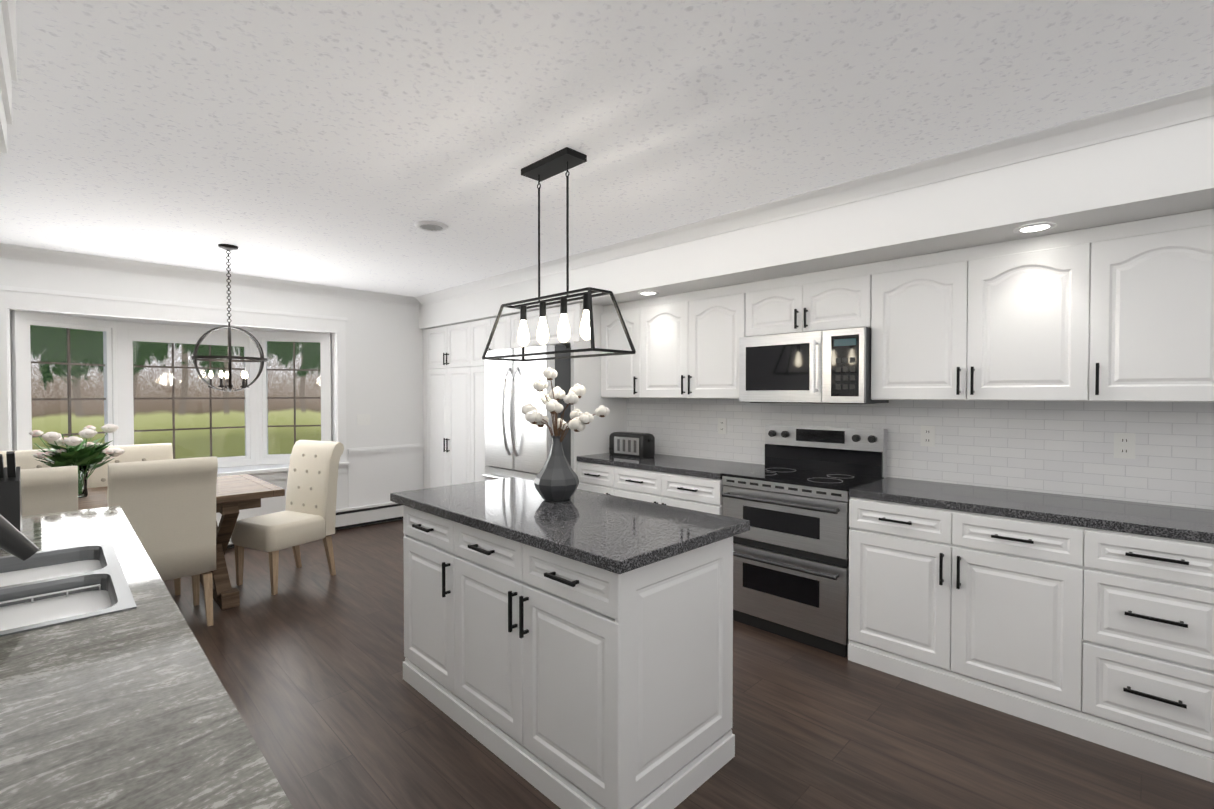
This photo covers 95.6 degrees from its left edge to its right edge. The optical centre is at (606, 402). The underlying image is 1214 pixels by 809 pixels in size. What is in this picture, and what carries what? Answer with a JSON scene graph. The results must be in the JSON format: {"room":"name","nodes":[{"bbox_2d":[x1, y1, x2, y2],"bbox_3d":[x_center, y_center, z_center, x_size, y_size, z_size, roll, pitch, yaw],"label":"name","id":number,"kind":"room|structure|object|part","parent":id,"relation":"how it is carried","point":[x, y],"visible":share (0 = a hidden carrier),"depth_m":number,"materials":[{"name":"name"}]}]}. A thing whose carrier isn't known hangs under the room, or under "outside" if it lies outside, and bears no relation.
{"room":"kitchen","nodes":[
{"label":"kitchen","id":0,"kind":"room"},
{"bbox_2d":[0,0,16,152],"bbox_3d":[0.105,-0.856,-0.475,5.158,0.448,0.381,1,1,45],"label":"ceiling","id":1,"kind":"structure","parent":0,"point":[8,60],"depth_m":1.33,"materials":[{"name":"white paint"}]},
{"bbox_2d":[0,257,423,547],"bbox_3d":[-4.141,0.091,4.737,0.510,2.510,6.290,1,1,45],"label":"wall","id":2,"kind":"structure","parent":0,"point":[384,365],"depth_m":5.78,"materials":[{"name":"white paint"}]},
{"bbox_2d":[7,309,336,477],"bbox_3d":[-3.788,-0.035,5.061,0.469,1.346,2.312,1,1,45],"label":"window","id":3,"kind":"structure","parent":2,"relation":"in","point":[119,338],"depth_m":4.95,"materials":[{"name":"white paint"}]},
{"bbox_2d":[227,502,402,547],"bbox_3d":[-3.432,1.225,5.058,0.065,0.201,3.720,1,1,45],"label":"baseboard heater","id":4,"kind":"object","parent":2,"relation":"attached to","point":[365,515],"visible":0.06,"depth_m":5.88,"materials":[{"name":"white metal"}]},
{"bbox_2d":[511,303,603,349],"bbox_3d":[-0.364,-0.660,5.003,0.965,0.322,0.556,1,1,45],"label":"upper cabinet","id":5,"kind":"object","parent":0,"relation":"attached to","point":[574,311],"depth_m":4.67,"materials":[{"name":"white paint"}]},
{"bbox_2d":[0,0,1213,296],"bbox_3d":[-0.950,-1.143,1.536,9.900,0.060,6.690,1,1,45],"label":"ceiling","id":6,"kind":"structure","parent":0,"point":[338,142],"depth_m":2.11,"materials":[{"name":"white paint"}]},
{"bbox_2d":[189,244,267,391],"bbox_3d":[-2.796,-0.616,4.070,0.483,1.074,0.483,1,1,45],"label":"orb chandelier","id":7,"kind":"object","parent":6,"relation":"hanging from","point":[229,359],"visible":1,"depth_m":4.05,"materials":[{"name":"brown metal"}]},
{"bbox_2d":[414,221,447,231],"bbox_3d":[-1.137,-1.138,3.566,0.210,0.014,0.210,1,1,45],"label":"ceiling vent","id":8,"kind":"object","parent":6,"relation":"in","point":[433,226],"visible":0.98,"depth_m":3.54,"materials":[{"name":"white paint"}]},
{"bbox_2d":[482,147,635,361],"bbox_3d":[-0.255,-0.672,2.595,0.821,0.914,0.261,1,1,45],"label":"pendant light","id":9,"kind":"object","parent":6,"relation":"hanging from","point":[558,162],"visible":1,"depth_m":2.53,"materials":[{"name":"black metal"}]},
{"bbox_2d":[419,116,1213,328],"bbox_3d":[1.232,-0.970,3.374,8.998,0.344,0.609,1,1,45],"label":"soffit","id":10,"kind":"object","parent":6,"relation":"attached to","point":[1165,171],"depth_m":2.67,"materials":[{"name":"white paint"}]},
{"bbox_2d":[638,291,658,294],"bbox_3d":[0.303,-0.803,4.032,0.156,0.008,0.159,1,1,45],"label":"recessed light","id":11,"kind":"object","parent":10,"relation":"in","point":[644,292],"depth_m":4.05,"materials":[{"name":"white paint"}]},
{"bbox_2d":[1013,222,1056,232],"bbox_3d":[1.897,-0.777,2.440,0.151,0.008,0.164,1,1,45],"label":"recessed light","id":12,"kind":"object","parent":10,"relation":"in","point":[1035,227],"depth_m":2.45,"materials":[{"name":"white paint"}]},
{"bbox_2d":[163,519,1213,808],"bbox_3d":[-0.950,1.427,1.577,9.900,0.060,6.690,1,1,45],"label":"floor","id":13,"kind":"structure","parent":0,"point":[335,709],"depth_m":2.32,"materials":[{"name":"brown wood"}]},
{"bbox_2d":[0,449,53,468],"bbox_3d":[-3.741,0.845,3.524,0.615,1.040,0.490,1,1,45],"label":"chair","id":14,"kind":"object","parent":13,"relation":"on","point":[25,459],"visible":0.08,"depth_m":3.67,"materials":[{"name":"beige fabric"}]},
{"bbox_2d":[20,466,77,515],"bbox_3d":[-3.164,0.855,2.935,0.615,1.040,0.490,1,1,45],"label":"chair","id":15,"kind":"object","parent":13,"relation":"on","point":[49,490],"visible":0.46,"depth_m":2.83,"materials":[{"name":"beige fabric"}]},
{"bbox_2d":[87,443,180,595],"bbox_3d":[-3.360,0.839,3.907,0.615,1.040,0.490,1,1,45],"label":"chair","id":16,"kind":"object","parent":13,"relation":"on","point":[98,476],"visible":0.21,"depth_m":4.03,"materials":[{"name":"beige fabric"}]},
{"bbox_2d":[0,506,293,808],"bbox_3d":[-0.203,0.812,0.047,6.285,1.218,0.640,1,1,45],"label":"countertop","id":17,"kind":"structure","parent":13,"relation":"on","point":[114,694],"depth_m":0.94,"materials":[{"name":"grey stone"}]},
{"bbox_2d":[0,451,21,531],"bbox_3d":[-2.210,0.324,2.004,0.188,0.300,0.100,1,1,45],"label":"knife block","id":18,"kind":"object","parent":17,"relation":"on","point":[10,496],"visible":0.92,"depth_m":1.98,"materials":[{"name":"black plastic"}]},
{"bbox_2d":[0,514,136,636],"bbox_3d":[-1.595,0.434,1.396,0.820,0.504,0.545,1,1,45],"label":"sink","id":19,"kind":"object","parent":17,"relation":"in","point":[46,589],"depth_m":1.46,"materials":[{"name":"metal"}]},
{"bbox_2d":[108,456,217,625],"bbox_3d":[-2.733,0.848,3.367,0.615,1.040,0.490,1,1,45],"label":"chair","id":20,"kind":"object","parent":13,"relation":"on","point":[168,507],"visible":0.81,"depth_m":3.23,"materials":[{"name":"beige fabric"}]},
{"bbox_2d":[78,474,284,609],"bbox_3d":[-3.219,0.983,3.487,1.020,0.765,1.840,1,1,45],"label":"dining table","id":21,"kind":"object","parent":13,"relation":"on","point":[235,494],"visible":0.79,"depth_m":3.72,"materials":[{"name":"brown wood"}]},
{"bbox_2d":[29,424,123,497],"bbox_3d":[-3.320,0.371,3.462,0.410,0.457,0.440,1,1,45],"label":"flower vase","id":22,"kind":"object","parent":21,"relation":"on","point":[84,456],"visible":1,"depth_m":3.42,"materials":[{"name":"clear glass"}]},
{"bbox_3d":[-3.346,0.499,3.479,0.116,0.200,0.116,1,1,45],"label":"glass","id":23,"kind":"part","parent":22,"relation":"part of","materials":[{"name":"clear glass"}]},
{"bbox_2d":[231,440,343,594],"bbox_3d":[-2.429,0.834,4.208,0.490,1.040,0.615,0,1,27],"label":"chair","id":24,"kind":"object","parent":13,"relation":"on","point":[308,515],"visible":1,"depth_m":4.23,"materials":[{"name":"beige fabric"}]},
{"bbox_2d":[423,322,466,488],"bbox_3d":[-1.571,0.241,6.220,1.031,2.162,0.556,1,1,45],"label":"tall cabinet","id":25,"kind":"object","parent":13,"relation":"on","point":[454,404],"depth_m":6.02,"materials":[{"name":"white paint"}]},
{"bbox_2d":[467,315,510,482],"bbox_3d":[-0.957,0.251,5.608,0.703,2.162,0.556,1,1,45],"label":"tall cabinet","id":26,"kind":"object","parent":13,"relation":"on","point":[479,331],"depth_m":5.56,"materials":[{"name":"white paint"}]},
{"bbox_2d":[482,345,570,480],"bbox_3d":[-0.519,0.439,4.887,0.915,1.808,0.912,1,1,45],"label":"fridge","id":27,"kind":"object","parent":13,"relation":"on","point":[517,445],"visible":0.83,"depth_m":4.55,"materials":[{"name":"grey metal"}]},
{"bbox_2d":[392,501,734,808],"bbox_3d":[-0.269,0.939,2.430,1.488,0.888,0.689,1,1,45],"label":"kitchen island","id":28,"kind":"object","parent":13,"relation":"on","point":[575,651],"depth_m":1.97,"materials":[{"name":"white paint"}]},
{"bbox_2d":[390,477,749,576],"bbox_3d":[-0.258,0.475,2.433,1.570,0.040,0.740,1,1,45],"label":"island countertop","id":29,"kind":"structure","parent":28,"relation":"on","point":[626,535],"depth_m":2.14,"materials":[{"name":"grey stone"}]},
{"bbox_2d":[521,368,609,500],"bbox_3d":[-0.219,0.145,2.553,0.436,0.612,0.256,1,1,45],"label":"vase","id":30,"kind":"object","parent":29,"relation":"on","point":[556,479],"visible":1,"depth_m":2.51,"materials":[{"name":"grey ceramic"}]},
{"bbox_2d":[577,461,608,494],"bbox_3d":[0.114,0.912,4.517,0.415,0.874,0.606,1,1,45],"label":"base cabinet","id":31,"kind":"object","parent":13,"relation":"on","point":[593,476],"depth_m":4.30,"materials":[{"name":"white paint"}]},
{"bbox_2d":[609,465,723,514],"bbox_3d":[0.596,0.920,4.037,0.945,0.874,0.606,1,1,45],"label":"base cabinet","id":32,"kind":"object","parent":13,"relation":"on","point":[690,491],"depth_m":3.78,"materials":[{"name":"white paint"}]},
{"bbox_2d":[577,453,762,476],"bbox_3d":[0.447,0.461,4.174,1.360,0.040,0.602,1,1,45],"label":"countertop","id":33,"kind":"structure","parent":32,"relation":"on","point":[703,467],"depth_m":3.99,"materials":[{"name":"grey stone"}]},
{"bbox_2d":[609,432,654,457],"bbox_3d":[0.204,0.341,4.473,0.402,0.186,0.184,1,1,45],"label":"toaster","id":34,"kind":"object","parent":33,"relation":"on","point":[635,444],"visible":1,"depth_m":4.38,"materials":[{"name":"black plastic"}]},
{"bbox_2d":[721,424,886,656],"bbox_3d":[1.194,0.763,3.396,0.787,1.202,0.661,1,1,45],"label":"range","id":35,"kind":"object","parent":13,"relation":"on","point":[789,499],"visible":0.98,"depth_m":3.23,"materials":[{"name":"grey metal"}]},
{"bbox_2d":[848,493,1080,736],"bbox_3d":[1.832,0.940,2.805,0.945,0.874,0.606,1,1,45],"label":"base cabinet","id":36,"kind":"object","parent":13,"relation":"on","point":[972,605],"depth_m":2.54,"materials":[{"name":"white paint"}]},
{"bbox_2d":[849,477,1213,540],"bbox_3d":[2.460,0.493,2.168,2.724,0.040,0.602,1,1,45],"label":"countertop","id":37,"kind":"structure","parent":36,"relation":"on","point":[1180,521],"depth_m":2.49,"materials":[{"name":"grey stone"}]},
{"bbox_2d":[1077,525,1213,782],"bbox_3d":[2.315,0.948,2.324,0.419,0.874,0.606,1,1,45],"label":"base cabinet","id":38,"kind":"object","parent":13,"relation":"on","point":[1090,619],"depth_m":2.12,"materials":[{"name":"white paint"}]},
{"bbox_3d":[1.476,0.108,3.650,9.220,2.510,0.100,1,1,45],"label":"wall","id":39,"kind":"structure","parent":0,"visible":0},
{"bbox_2d":[601,301,636,397],"bbox_3d":[0.218,-0.426,4.589,0.440,0.777,0.326,1,1,45],"label":"upper cabinet","id":40,"kind":"object","parent":39,"relation":"attached to","point":[618,372],"depth_m":4.49,"materials":[{"name":"white paint"}]},
{"bbox_2d":[637,283,744,398],"bbox_3d":[0.702,-0.418,4.106,0.928,0.777,0.326,1,1,45],"label":"upper cabinet","id":41,"kind":"object","parent":39,"relation":"attached to","point":[688,343],"depth_m":3.97,"materials":[{"name":"white paint"}]},
{"bbox_2d":[745,264,868,336],"bbox_3d":[1.316,-0.613,3.492,0.796,0.367,0.326,1,1,45],"label":"upper cabinet","id":42,"kind":"object","parent":39,"relation":"attached to","point":[833,299],"depth_m":3.35,"materials":[{"name":"white paint"}]},
{"bbox_2d":[739,327,888,403],"bbox_3d":[1.268,-0.210,3.450,0.792,0.431,0.453,1,1,45],"label":"microwave","id":43,"kind":"object","parent":42,"relation":"attached to","point":[825,367],"visible":1,"depth_m":3.28,"materials":[{"name":"grey metal"}]},
{"bbox_2d":[627,398,1213,509],"bbox_3d":[1.902,0.222,3.151,4.910,0.511,0.006,1,1,45],"label":"tile backsplash","id":44,"kind":"structure","parent":39,"relation":"attached to","point":[1060,447],"depth_m":2.93,"materials":[{"name":"white tile"}]},
{"bbox_2d":[718,418,726,433],"bbox_3d":[0.873,0.180,4.165,0.074,0.120,0.009,1,1,45],"label":"switch plate","id":45,"kind":"object","parent":44,"relation":"attached to","point":[722,422],"depth_m":4.16,"materials":[{"name":"white plastic"}]},
{"bbox_2d":[921,425,934,446],"bbox_3d":[1.857,0.196,3.184,0.074,0.120,0.009,1,1,45],"label":"electrical outlet","id":46,"kind":"object","parent":44,"relation":"attached to","point":[927,432],"depth_m":3.18,"materials":[{"name":"white plastic"}]},
{"bbox_2d":[1114,433,1135,458],"bbox_3d":[2.445,0.206,2.598,0.074,0.120,0.009,1,1,45],"label":"electrical outlet","id":47,"kind":"object","parent":44,"relation":"attached to","point":[1124,445],"depth_m":2.60,"materials":[{"name":"white plastic"}]},
{"bbox_2d":[869,229,1084,401],"bbox_3d":[1.929,-0.399,2.884,0.928,0.777,0.326,1,1,45],"label":"upper cabinet","id":48,"kind":"object","parent":39,"relation":"attached to","point":[1002,321],"depth_m":2.72,"materials":[{"name":"white paint"}]},
{"bbox_2d":[1085,208,1213,402],"bbox_3d":[2.420,-0.391,2.394,0.460,0.777,0.326,1,1,45],"label":"upper cabinet","id":49,"kind":"object","parent":39,"relation":"attached to","point":[1121,312],"depth_m":2.31,"materials":[{"name":"white paint"}]},
{"bbox_3d":[-2.270,0.168,-0.036,9.120,2.510,2.370,1,1,45],"label":"wall","id":50,"kind":"structure","parent":0,"visible":0},
{"bbox_2d":[0,243,415,527],"bbox_3d":[-4.179,0.099,4.275,0.085,2.509,5.580,1,1,45],"label":"trim","id":51,"kind":"structure","parent":50,"relation":"attached to","point":[376,475],"depth_m":5.05,"materials":[{"name":"white paint"}]},
{"bbox_2d":[412,83,1213,489],"bbox_3d":[0.993,0.117,3.151,8.999,2.509,0.106,1,1,45],"label":"trim","id":52,"kind":"structure","parent":50,"relation":"attached to","point":[1196,103],"depth_m":2.66,"materials":[{"name":"white paint"}]},
{"label":"outside","id":53,"kind":"structure","parent":0,"visible":0},
{"bbox_2d":[10,310,320,458],"bbox_3d":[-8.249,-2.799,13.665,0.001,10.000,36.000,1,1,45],"label":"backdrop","id":54,"kind":"structure","parent":53,"point":[219,407],"depth_m":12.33,"materials":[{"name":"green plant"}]}
]}

